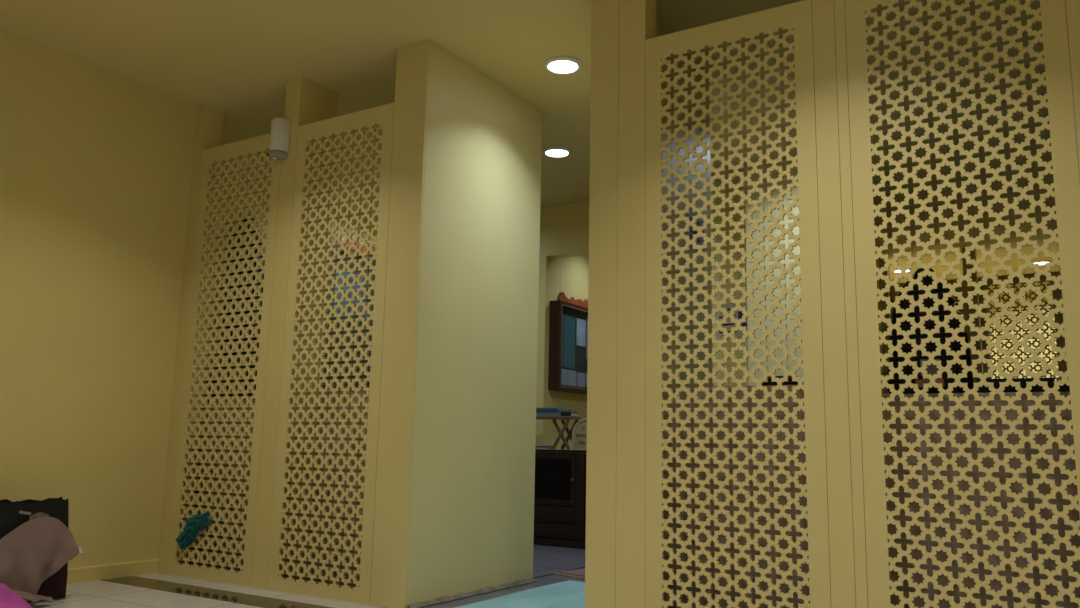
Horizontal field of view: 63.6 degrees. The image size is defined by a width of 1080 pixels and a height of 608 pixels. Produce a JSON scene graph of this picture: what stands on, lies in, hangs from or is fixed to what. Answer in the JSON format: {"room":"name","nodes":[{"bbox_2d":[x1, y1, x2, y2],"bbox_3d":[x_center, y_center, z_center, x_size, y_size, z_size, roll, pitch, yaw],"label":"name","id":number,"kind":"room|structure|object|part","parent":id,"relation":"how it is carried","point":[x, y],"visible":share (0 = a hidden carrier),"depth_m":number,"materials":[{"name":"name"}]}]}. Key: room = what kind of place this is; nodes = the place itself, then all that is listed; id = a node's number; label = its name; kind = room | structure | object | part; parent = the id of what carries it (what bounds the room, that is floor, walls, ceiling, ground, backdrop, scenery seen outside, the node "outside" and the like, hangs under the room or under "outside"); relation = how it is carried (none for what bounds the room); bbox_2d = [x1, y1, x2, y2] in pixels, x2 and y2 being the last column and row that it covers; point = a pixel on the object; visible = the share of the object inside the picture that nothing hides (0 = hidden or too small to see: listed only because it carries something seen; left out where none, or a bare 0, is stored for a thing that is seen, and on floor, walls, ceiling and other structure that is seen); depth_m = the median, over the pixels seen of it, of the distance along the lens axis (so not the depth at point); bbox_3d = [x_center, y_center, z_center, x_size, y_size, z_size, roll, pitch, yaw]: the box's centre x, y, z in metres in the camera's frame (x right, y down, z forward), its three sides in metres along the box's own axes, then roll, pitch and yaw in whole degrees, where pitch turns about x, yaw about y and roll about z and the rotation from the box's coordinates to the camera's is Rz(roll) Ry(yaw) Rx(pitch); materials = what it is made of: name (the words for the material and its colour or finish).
{"room":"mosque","nodes":[
{"label":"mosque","id":0,"kind":"room"},
{"bbox_2d":[0,29,196,568],"bbox_3d":[-3.773,-0.304,2.453,0.120,2.700,6.200,-5,-11,32],"label":"wall","id":1,"kind":"structure","parent":0,"point":[96,163],"depth_m":4.57,"materials":[{"name":"yellow paint"}]},
{"bbox_2d":[67,559,158,583],"bbox_3d":[-3.743,0.987,2.207,0.012,0.074,6.199,-5,-11,32],"label":"baseboard","id":2,"kind":"structure","parent":1,"relation":"attached to","point":[117,570],"depth_m":4.57,"materials":[{"name":"yellow paint"}]},
{"bbox_2d":[102,576,332,607],"bbox_3d":[-1.480,1.382,4.125,1.762,0.001,0.185,-5,-11,32],"label":"trim","id":3,"kind":"structure","parent":1,"relation":"attached to","point":[229,596],"depth_m":4.18,"materials":[{"name":"wood"}]},
{"bbox_2d":[158,104,223,573],"bbox_3d":[-2.064,0.157,5.075,0.206,2.700,0.127,-5,-11,32],"label":"wall","id":4,"kind":"structure","parent":0,"point":[209,119],"depth_m":5.01,"materials":[{"name":"yellow paint"}]},
{"bbox_2d":[203,169,376,391],"bbox_3d":[-2.103,0.432,6.774,0.120,2.700,2.753,-5,-11,32],"label":"wall","id":5,"kind":"structure","parent":0,"point":[370,241],"depth_m":6.56,"materials":[{"name":"yellow paint"}]},
{"bbox_2d":[218,211,264,362],"bbox_3d":[-2.202,-0.019,6.457,0.100,1.386,0.390,-5,-11,32],"label":"robe","id":6,"kind":"object","parent":5,"relation":"hanging from","point":[244,220],"visible":0.18,"depth_m":6.44,"materials":[{"name":"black fabric"}]},
{"bbox_3d":[-2.116,-0.114,6.532,0.020,0.640,0.073,-5,-11,32],"label":"sash","id":7,"kind":"part","parent":6,"relation":"part of","materials":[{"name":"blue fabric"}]},
{"bbox_2d":[321,233,376,391],"bbox_3d":[-1.546,0.106,7.503,0.094,1.301,0.920,-5,-11,32],"label":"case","id":8,"kind":"object","parent":5,"relation":"attached to","point":[348,244],"visible":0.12,"depth_m":7.37,"materials":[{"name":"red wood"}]},
{"bbox_2d":[251,76,337,588],"bbox_3d":[-1.306,0.111,4.694,0.115,2.700,0.277,-5,-11,32],"label":"pillar","id":9,"kind":"structure","parent":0,"point":[307,101],"depth_m":4.62,"materials":[{"name":"yellow paint"}]},
{"bbox_2d":[267,118,289,160],"bbox_3d":[-1.425,-0.894,4.731,0.102,0.224,0.081,-5,-11,32],"label":"air freshener","id":10,"kind":"object","parent":9,"relation":"attached to","point":[280,127],"visible":1,"depth_m":4.71,"materials":[{"name":"white plastic"}]},
{"bbox_2d":[29,545,584,607],"bbox_3d":[0.283,1.676,5.402,9.800,0.100,16.000,-5,-11,32],"label":"floor","id":11,"kind":"structure","parent":0,"point":[99,593],"depth_m":4.18,"materials":[{"name":"white tile"}]},
{"bbox_2d":[0,583,31,607],"bbox_3d":[-2.164,1.167,3.397,0.224,0.141,0.503,-5,-11,32],"label":"folded cloth","id":12,"kind":"object","parent":11,"relation":"on","point":[8,598],"visible":1,"depth_m":3.54,"materials":[{"name":"pink fabric"}]},
{"bbox_2d":[0,516,78,602],"bbox_3d":[-2.211,1.116,3.767,0.189,0.363,0.468,-5,-11,32],"label":"scarf","id":13,"kind":"object","parent":11,"relation":"on","point":[40,547],"visible":0.92,"depth_m":3.83,"materials":[{"name":"fabric"}]},
{"bbox_2d":[0,497,84,602],"bbox_3d":[-2.308,1.108,3.947,0.213,0.451,0.406,-6,-11,36],"label":"shopping bag","id":14,"kind":"object","parent":11,"relation":"on","point":[13,515],"visible":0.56,"depth_m":3.94,"materials":[{"name":"black paper"}]},
{"bbox_3d":[-2.289,0.914,3.928,0.012,0.029,0.096,-6,-11,36],"label":"handle","id":15,"kind":"part","parent":14,"relation":"part of","materials":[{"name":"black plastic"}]},
{"bbox_2d":[188,401,254,570],"bbox_3d":[-1.795,1.069,5.211,1.403,0.955,0.331,-5,-11,32],"label":"base cabinet","id":16,"kind":"object","parent":11,"relation":"on","point":[248,422],"visible":0.02,"depth_m":5.04,"materials":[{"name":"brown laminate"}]},
{"bbox_2d":[201,367,214,398],"bbox_3d":[-2.028,0.500,5.436,0.052,0.230,0.150,-5,-11,32],"label":"book","id":17,"kind":"object","parent":16,"relation":"on","point":[205,368],"visible":0.09,"depth_m":5.38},
{"bbox_2d":[206,369,214,400],"bbox_3d":[-1.987,0.510,5.401,0.048,0.200,0.150,-5,-11,32],"label":"book","id":18,"kind":"object","parent":16,"relation":"on","point":[210,375],"visible":0.09,"depth_m":5.34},
{"bbox_2d":[213,361,229,400],"bbox_3d":[-1.936,0.484,5.390,0.048,0.250,0.150,-5,-11,32],"label":"book","id":19,"kind":"object","parent":16,"relation":"on","point":[216,368],"visible":0.12,"depth_m":5.33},
{"bbox_2d":[221,366,234,400],"bbox_3d":[-1.861,0.490,5.322,0.049,0.220,0.150,-5,-11,32],"label":"book","id":20,"kind":"object","parent":16,"relation":"on","point":[225,367],"visible":0.02,"depth_m":5.26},
{"bbox_2d":[229,367,234,397],"bbox_3d":[-1.812,0.493,5.303,0.051,0.210,0.150,-5,-11,32],"label":"book","id":21,"kind":"object","parent":16,"relation":"on","point":[233,368],"visible":0.12,"depth_m":5.24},
{"bbox_2d":[233,366,240,400],"bbox_3d":[-1.776,0.483,5.269,0.041,0.220,0.150,-5,-11,32],"label":"book","id":22,"kind":"object","parent":16,"relation":"on","point":[237,374],"visible":0.02,"depth_m":5.20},
{"bbox_2d":[239,358,257,400],"bbox_3d":[-1.730,0.461,5.254,0.053,0.260,0.150,-5,-11,32],"label":"book","id":23,"kind":"object","parent":16,"relation":"on","point":[248,359],"visible":0.16,"depth_m":5.19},
{"bbox_2d":[247,361,257,400],"bbox_3d":[-1.680,0.468,5.231,0.050,0.240,0.150,-5,-11,32],"label":"book","id":24,"kind":"object","parent":16,"relation":"on","point":[252,365],"visible":0.1,"depth_m":5.17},
{"bbox_2d":[166,133,280,586],"bbox_3d":[-1.719,0.260,4.770,0.683,2.412,0.012,-5,-11,32],"label":"lattice screen","id":25,"kind":"object","parent":11,"relation":"on","point":[251,146],"visible":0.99,"depth_m":4.75,"materials":[{"name":"yellow paint"}]},
{"bbox_2d":[176,512,210,547],"bbox_3d":[-1.860,1.210,4.658,0.257,0.203,0.048,-5,-11,32],"label":"cloth","id":26,"kind":"object","parent":25,"relation":"attached to","point":[197,523],"visible":1,"depth_m":4.65,"materials":[{"name":"teal fabric"}]},
{"bbox_2d":[267,102,394,604],"bbox_3d":[-1.039,0.206,4.350,0.683,2.412,0.012,-5,-11,32],"label":"lattice screen","id":27,"kind":"object","parent":11,"relation":"on","point":[383,115],"visible":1,"depth_m":4.33,"materials":[{"name":"yellow paint"}]},
{"bbox_2d":[309,391,368,587],"bbox_3d":[-0.869,0.975,4.641,0.780,0.995,0.331,-5,-11,32],"label":"base cabinet","id":28,"kind":"object","parent":11,"relation":"on","point":[339,407],"visible":0.07,"depth_m":4.56,"materials":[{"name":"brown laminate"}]},
{"bbox_2d":[454,580,584,607],"bbox_3d":[0.065,1.387,4.038,0.613,0.012,1.328,-5,-11,32],"label":"mat","id":29,"kind":"object","parent":11,"relation":"on","point":[570,593],"visible":0.56,"depth_m":4.15,"materials":[{"name":"teal fabric"}]},
{"bbox_2d":[533,449,586,548],"bbox_3d":[0.365,1.444,6.469,1.090,0.705,0.307,-5,-11,32],"label":"base cabinet","id":30,"kind":"object","parent":11,"relation":"on","point":[560,475],"visible":0.45,"depth_m":6.45,"materials":[{"name":"brown wood"}]},
{"bbox_3d":[0.066,1.313,6.537,0.394,0.296,0.004,-5,-11,32],"label":"glass pane","id":31,"kind":"part","parent":30,"relation":"part of","materials":[{"name":"black glass"}]},
{"bbox_3d":[0.057,1.677,6.475,0.470,0.102,0.024,-5,-11,32],"label":"drawer","id":32,"kind":"part","parent":30,"relation":"part of","materials":[{"name":"brown wood"}]},
{"bbox_3d":[0.059,1.564,6.493,0.470,0.113,0.024,-5,-11,32],"label":"drawer","id":33,"kind":"part","parent":30,"relation":"part of","materials":[{"name":"brown wood"}]},
{"bbox_3d":[0.066,1.313,6.536,0.470,0.372,0.020,-5,-11,32],"label":"door","id":34,"kind":"part","parent":30,"relation":"part of","materials":[{"name":"brown wood"}]},
{"bbox_2d":[536,416,580,449],"bbox_3d":[-0.008,1.002,6.780,0.650,0.250,0.180,-5,-11,32],"label":"folding stand","id":35,"kind":"object","parent":30,"relation":"on","point":[565,427],"visible":0.38,"depth_m":6.62,"materials":[{"name":"brown wood"}]},
{"bbox_2d":[536,413,560,415],"bbox_3d":[0.072,0.859,6.749,0.270,0.026,0.160,-5,-11,32],"label":"book","id":36,"kind":"object","parent":35,"relation":"on","point":[537,414],"visible":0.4,"depth_m":6.66,"materials":[{"name":"paper"}]},
{"bbox_2d":[536,410,560,412],"bbox_3d":[0.074,0.833,6.753,0.250,0.024,0.150,-4,-11,30],"label":"book","id":37,"kind":"object","parent":36,"relation":"on","point":[537,411],"visible":0.44,"depth_m":6.67,"materials":[{"name":"blue paper"}]},
{"bbox_2d":[536,408,565,409],"bbox_3d":[0.082,0.812,6.744,0.200,0.014,0.130,-5,-11,35],"label":"book","id":38,"kind":"object","parent":37,"relation":"on","point":[536,408],"visible":0.66,"depth_m":6.69,"materials":[{"name":"teal paper"}]},
{"bbox_3d":[0.160,0.987,6.606,0.159,0.232,0.014,-5,-11,32],"label":"leg","id":39,"kind":"part","parent":35,"relation":"part of","materials":[{"name":"brown wood"}]},
{"bbox_3d":[0.158,0.984,6.589,0.154,0.232,0.014,-5,-11,32],"label":"leg","id":40,"kind":"part","parent":35,"relation":"part of","materials":[{"name":"brown wood"}]},
{"bbox_3d":[0.231,1.007,6.719,0.159,0.232,0.014,-5,-11,32],"label":"leg","id":41,"kind":"part","parent":35,"relation":"part of","materials":[{"name":"brown wood"}]},
{"bbox_2d":[561,412,577,416],"bbox_3d":[0.230,0.844,6.654,0.080,0.030,0.140,-4,-11,29],"label":"book","id":42,"kind":"object","parent":35,"relation":"on","point":[562,413],"visible":0.9,"depth_m":6.60,"materials":[{"name":"black paper"}]},
{"bbox_2d":[561,410,577,412],"bbox_3d":[0.224,0.820,6.659,0.085,0.018,0.120,-3,-10,26],"label":"book","id":43,"kind":"object","parent":42,"relation":"on","point":[573,411],"visible":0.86,"depth_m":6.62,"materials":[{"name":"teal paper"}]},
{"bbox_3d":[0.229,1.004,6.702,0.154,0.232,0.014,-5,-11,32],"label":"leg","id":44,"kind":"part","parent":35,"relation":"part of","materials":[{"name":"brown wood"}]},
{"bbox_2d":[572,418,586,449],"bbox_3d":[0.389,0.979,6.548,0.270,0.238,0.126,-5,-11,32],"label":"sign","id":45,"kind":"object","parent":30,"relation":"on","point":[579,433],"visible":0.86,"depth_m":6.53,"materials":[{"name":"beige"}]},
{"bbox_3d":[0.536,1.275,6.245,0.480,0.372,0.020,-5,-11,32],"label":"door","id":46,"kind":"part","parent":30,"relation":"part of","materials":[{"name":"brown wood"}]},
{"bbox_3d":[0.010,1.118,6.748,0.200,0.012,0.110,-5,-11,32],"label":"magazine","id":47,"kind":"object","parent":30,"relation":"on","visible":0},
{"bbox_2d":[535,446,551,447],"bbox_3d":[0.014,1.105,6.744,0.170,0.010,0.100,-5,-11,33],"label":"magazine","id":48,"kind":"object","parent":47,"relation":"on","point":[535,446],"visible":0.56,"depth_m":6.68,"materials":[{"name":"grey paper"}]},
{"bbox_2d":[552,569,584,578],"bbox_3d":[0.687,1.573,5.072,0.954,0.011,0.800,10,-13,-43],"label":"woven rug","id":49,"kind":"object","parent":11,"relation":"on","point":[578,573],"visible":0.16,"depth_m":5.01,"materials":[{"name":"pink fabric"}]},
{"bbox_2d":[663,385,809,607],"bbox_3d":[0.914,0.837,3.538,0.778,0.985,0.331,-5,-11,32],"label":"base cabinet","id":50,"kind":"object","parent":11,"relation":"on","point":[781,457],"visible":0.21,"depth_m":3.45,"materials":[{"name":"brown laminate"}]},
{"bbox_2d":[762,380,803,385],"bbox_3d":[0.985,0.325,3.538,0.150,0.026,0.110,-5,-11,32],"label":"book","id":51,"kind":"object","parent":50,"relation":"on","point":[790,382],"visible":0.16,"depth_m":3.48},
{"bbox_2d":[768,376,799,379],"bbox_3d":[0.985,0.304,3.545,0.120,0.016,0.100,-4,-11,29],"label":"book","id":52,"kind":"object","parent":51,"relation":"on","point":[769,377],"visible":0.2,"depth_m":3.50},
{"bbox_2d":[645,0,830,607],"bbox_3d":[0.709,0.066,3.269,0.683,2.412,0.012,-5,-11,32],"label":"lattice screen","id":53,"kind":"object","parent":11,"relation":"on","point":[797,16],"visible":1,"depth_m":3.27,"materials":[{"name":"yellow paint"}]},
{"bbox_2d":[889,279,965,326],"bbox_3d":[3.784,0.966,8.427,0.683,2.412,0.012,-5,-11,32],"label":"lattice screen","id":54,"kind":"object","parent":11,"relation":"on","point":[892,293],"visible":0.02,"depth_m":8.50,"materials":[{"name":"yellow paint"}]},
{"bbox_2d":[845,0,1079,607],"bbox_3d":[1.392,0.011,2.847,0.683,2.412,0.012,-5,-11,32],"label":"lattice screen","id":55,"kind":"object","parent":11,"relation":"on","point":[1065,171],"visible":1,"depth_m":2.85,"materials":[{"name":"yellow paint"}]},
{"bbox_2d":[882,392,1079,607],"bbox_3d":[1.646,0.797,3.083,0.943,0.945,0.331,-5,-11,32],"label":"base cabinet","id":56,"kind":"object","parent":11,"relation":"on","point":[1011,414],"visible":0.3,"depth_m":2.99,"materials":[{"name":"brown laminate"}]},
{"bbox_2d":[887,268,973,393],"bbox_3d":[1.445,0.095,3.267,0.295,0.491,0.215,-5,-11,32],"label":"backpack","id":57,"kind":"object","parent":56,"relation":"on","point":[932,369],"visible":0.46,"depth_m":3.20,"materials":[{"name":"black fabric"}]},
{"bbox_3d":[1.468,-0.121,3.329,0.082,0.044,0.016,-5,-11,32],"label":"handle","id":58,"kind":"part","parent":57,"relation":"part of","materials":[{"name":"black fabric"}]},
{"bbox_2d":[977,384,1069,392],"bbox_3d":[1.741,0.309,3.105,0.330,0.030,0.220,-5,-11,32],"label":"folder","id":59,"kind":"object","parent":56,"relation":"on","point":[1037,388],"visible":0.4,"depth_m":3.02,"materials":[{"name":"black"}]},
{"bbox_2d":[977,378,1054,384],"bbox_3d":[1.711,0.286,3.134,0.240,0.022,0.200,-4,-11,29],"label":"folder","id":60,"kind":"object","parent":59,"relation":"on","point":[1021,380],"visible":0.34,"depth_m":3.04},
{"bbox_2d":[977,271,1067,380],"bbox_3d":[4.468,0.911,8.004,0.683,2.412,0.012,-5,-11,32],"label":"lattice screen","id":61,"kind":"object","parent":11,"relation":"on","point":[1062,366],"visible":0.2,"depth_m":8.11,"materials":[{"name":"yellow paint"}]},
{"bbox_2d":[405,41,541,607],"bbox_3d":[-0.377,0.112,4.588,0.202,2.700,1.058,-5,-11,32],"label":"wall","id":62,"kind":"structure","parent":0,"point":[471,515],"depth_m":4.46,"materials":[{"name":"yellow paint"}]},
{"bbox_2d":[370,39,429,607],"bbox_3d":[-0.660,0.034,4.140,0.202,2.700,0.012,-5,-11,32],"label":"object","id":63,"kind":"structure","parent":62,"relation":"attached to","point":[397,392],"depth_m":4.12,"materials":[{"name":"yellow paint"}]},
{"bbox_2d":[407,578,535,607],"bbox_3d":[-0.301,1.423,4.314,0.031,0.025,1.050,-5,-11,32],"label":"trim","id":64,"kind":"structure","parent":62,"relation":"attached to","point":[483,590],"depth_m":4.25,"materials":[{"name":"wood"}]},
{"bbox_2d":[533,566,584,578],"bbox_3d":[0.393,1.651,5.549,0.035,0.001,1.805,-5,-11,32],"label":"trim","id":65,"kind":"structure","parent":62,"relation":"attached to","point":[584,566],"depth_m":5.02,"materials":[{"name":"black"}]},
{"bbox_2d":[0,0,1079,282],"bbox_3d":[0.339,-1.087,5.851,9.800,0.100,16.000,-5,-11,32],"label":"ceiling","id":66,"kind":"structure","parent":0,"point":[238,58],"depth_m":4.52,"materials":[{"name":"paint"}]},
{"bbox_2d":[542,146,571,157],"bbox_3d":[0.115,-1.025,5.890,0.200,0.018,0.200,-5,-11,32],"label":"recessed light","id":67,"kind":"object","parent":66,"relation":"in","point":[553,151],"visible":1,"depth_m":5.87,"materials":[{"name":"white metal"}]},
{"bbox_2d":[546,150,567,155],"bbox_3d":[0.115,-1.026,5.890,0.149,0.015,0.149,-5,-11,32],"label":"diffuser","id":68,"kind":"object","parent":67,"relation":"attached to","point":[548,152],"depth_m":5.89,"materials":[{"name":"white plastic"}]},
{"bbox_2d":[544,56,581,73],"bbox_3d":[0.119,-1.243,4.547,0.200,0.018,0.200,-5,-11,32],"label":"recessed light","id":69,"kind":"object","parent":66,"relation":"in","point":[557,64],"visible":1,"depth_m":4.53,"materials":[{"name":"white metal"}]},
{"bbox_2d":[549,61,576,71],"bbox_3d":[0.119,-1.244,4.547,0.149,0.015,0.149,-5,-11,32],"label":"diffuser","id":70,"kind":"object","parent":69,"relation":"attached to","point":[554,66],"depth_m":4.54,"materials":[{"name":"white plastic"}]},
{"bbox_2d":[892,269,911,272],"bbox_3d":[3.936,-0.364,9.478,0.200,0.018,0.200,-5,-11,32],"label":"recessed light","id":71,"kind":"object","parent":66,"relation":"in","point":[908,270],"visible":0.44,"depth_m":9.49,"materials":[{"name":"white metal"}]},
{"bbox_2d":[1031,260,1051,264],"bbox_3d":[5.155,-0.422,8.969,0.200,0.018,0.200,-5,-11,32],"label":"recessed light","id":72,"kind":"object","parent":66,"relation":"in","point":[1041,262],"visible":0.64,"depth_m":8.92,"materials":[{"name":"white metal"}]},
{"bbox_2d":[535,255,588,452],"bbox_3d":[0.358,0.629,7.679,0.120,2.700,1.420,-5,-11,32],"label":"wall","id":73,"kind":"structure","parent":0,"point":[549,268],"depth_m":7.14,"materials":[{"name":"yellow paint"}]},
{"bbox_2d":[557,261,588,453],"bbox_3d":[0.415,0.854,7.742,0.120,2.280,1.188,-5,-11,32],"label":"panel","id":74,"kind":"object","parent":73,"relation":"attached to","point":[573,280],"visible":0.21,"depth_m":7.49,"materials":[{"name":"yellow paint"}]},
{"bbox_2d":[548,292,587,394],"bbox_3d":[0.360,0.362,7.503,0.104,0.810,0.920,-5,-11,32],"label":"case","id":75,"kind":"object","parent":74,"relation":"attached to","point":[568,318],"visible":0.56,"depth_m":7.25,"materials":[{"name":"red wood"}]},
{"bbox_2d":[539,178,747,385],"bbox_3d":[0.770,0.473,6.668,1.900,2.700,0.120,-5,-11,32],"label":"wall","id":76,"kind":"structure","parent":0,"point":[564,228],"depth_m":7.04,"materials":[{"name":"yellow paint"}]},
{"bbox_2d":[716,301,747,339],"bbox_3d":[1.392,0.121,6.263,0.270,0.270,0.003,-5,-11,32],"label":"poster","id":77,"kind":"object","parent":76,"relation":"attached to","point":[738,315],"visible":0.34,"depth_m":6.28,"materials":[{"name":"beige paper"}]},
{"bbox_2d":[719,308,736,332],"bbox_3d":[1.353,0.121,6.286,0.130,0.177,0.001,-5,-11,32],"label":"print","id":78,"kind":"object","parent":77,"relation":"attached to","point":[728,324],"depth_m":6.28,"materials":[{"name":"grey paper"}]},
{"bbox_2d":[656,22,712,386],"bbox_3d":[0.542,0.038,4.020,0.133,2.700,1.058,-5,-11,32],"label":"wall","id":79,"kind":"structure","parent":0,"point":[660,31],"depth_m":4.21,"materials":[{"name":"yellow paint"}]},
{"bbox_2d":[585,0,618,607],"bbox_3d":[0.259,-0.040,3.572,0.133,2.700,0.012,-5,-11,32],"label":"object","id":80,"kind":"structure","parent":79,"relation":"attached to","point":[600,546],"depth_m":3.55,"materials":[{"name":"yellow paint"}]},
{"bbox_2d":[616,0,655,607],"bbox_3d":[0.395,-0.042,3.547,0.124,2.700,0.112,-5,-11,32],"label":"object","id":81,"kind":"structure","parent":79,"relation":"attached to","point":[637,18],"depth_m":3.49,"materials":[{"name":"yellow paint"}]},
{"bbox_2d":[687,208,703,251],"bbox_3d":[0.772,-0.365,4.314,0.003,0.200,0.220,-5,-11,32],"label":"notice","id":82,"kind":"object","parent":79,"relation":"attached to","point":[690,214],"visible":0.3,"depth_m":4.30,"materials":[{"name":"grey paper"}]},
{"bbox_2d":[689,216,699,245],"bbox_3d":[0.767,-0.353,4.303,0.001,0.132,0.160,-5,-11,32],"label":"print","id":83,"kind":"object","parent":82,"relation":"attached to","point":[691,233],"depth_m":4.28},
{"bbox_2d":[744,160,802,385],"bbox_3d":[1.673,0.377,5.959,0.390,2.700,0.380,-5,-11,32],"label":"window","id":84,"kind":"structure","parent":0,"point":[775,213],"depth_m":5.90,"materials":[{"name":"glass"}]},
{"bbox_2d":[812,0,855,607],"bbox_3d":[1.065,-0.095,3.137,0.080,2.700,0.120,-5,-11,32],"label":"trim","id":85,"kind":"structure","parent":0,"point":[838,453],"depth_m":3.06,"materials":[{"name":"yellow paint"}]},
{"bbox_2d":[834,0,867,607],"bbox_3d":[1.116,-0.099,3.105,0.038,2.700,0.120,-5,-11,32],"label":"trim","id":86,"kind":"structure","parent":0,"point":[860,559],"depth_m":3.03,"materials":[{"name":"yellow paint"}]},
{"bbox_2d":[876,258,884,393],"bbox_3d":[2.566,0.629,7.401,0.120,2.700,3.050,-5,-11,32],"label":"wall","id":87,"kind":"structure","parent":0,"point":[878,260],"depth_m":8.68,"materials":[{"name":"yellow paint"}]},
{"bbox_2d":[880,258,889,393],"bbox_3d":[3.433,0.859,8.709,0.187,2.700,0.120,-5,-11,32],"label":"wall","id":88,"kind":"structure","parent":0,"point":[886,348],"depth_m":8.75,"materials":[{"name":"yellow paint"}]},
{"bbox_2d":[962,249,982,382],"bbox_3d":[4.147,0.802,8.267,0.116,2.700,0.120,-5,-11,32],"label":"wall","id":89,"kind":"structure","parent":0,"point":[972,255],"depth_m":8.34,"materials":[{"name":"yellow paint"}]},
{"bbox_2d":[896,281,1068,380],"bbox_3d":[5.811,1.016,9.378,4.300,2.700,0.100,-5,-11,32],"label":"wall","id":90,"kind":"structure","parent":0,"point":[1018,285],"depth_m":9.72,"materials":[{"name":"yellow paint"}]},
{"bbox_2d":[1058,243,1068,377],"bbox_3d":[4.831,0.747,7.844,0.117,2.700,0.120,-5,-11,32],"label":"wall","id":91,"kind":"structure","parent":0,"point":[1058,243],"depth_m":7.97,"materials":[{"name":"yellow paint"}]},
{"bbox_2d":[1065,0,1079,177],"bbox_3d":[1.762,-0.150,2.706,0.113,2.700,0.120,-5,-11,32],"label":"trim","id":92,"kind":"structure","parent":0,"point":[1072,7],"depth_m":2.78,"materials":[{"name":"yellow paint"}]}
]}

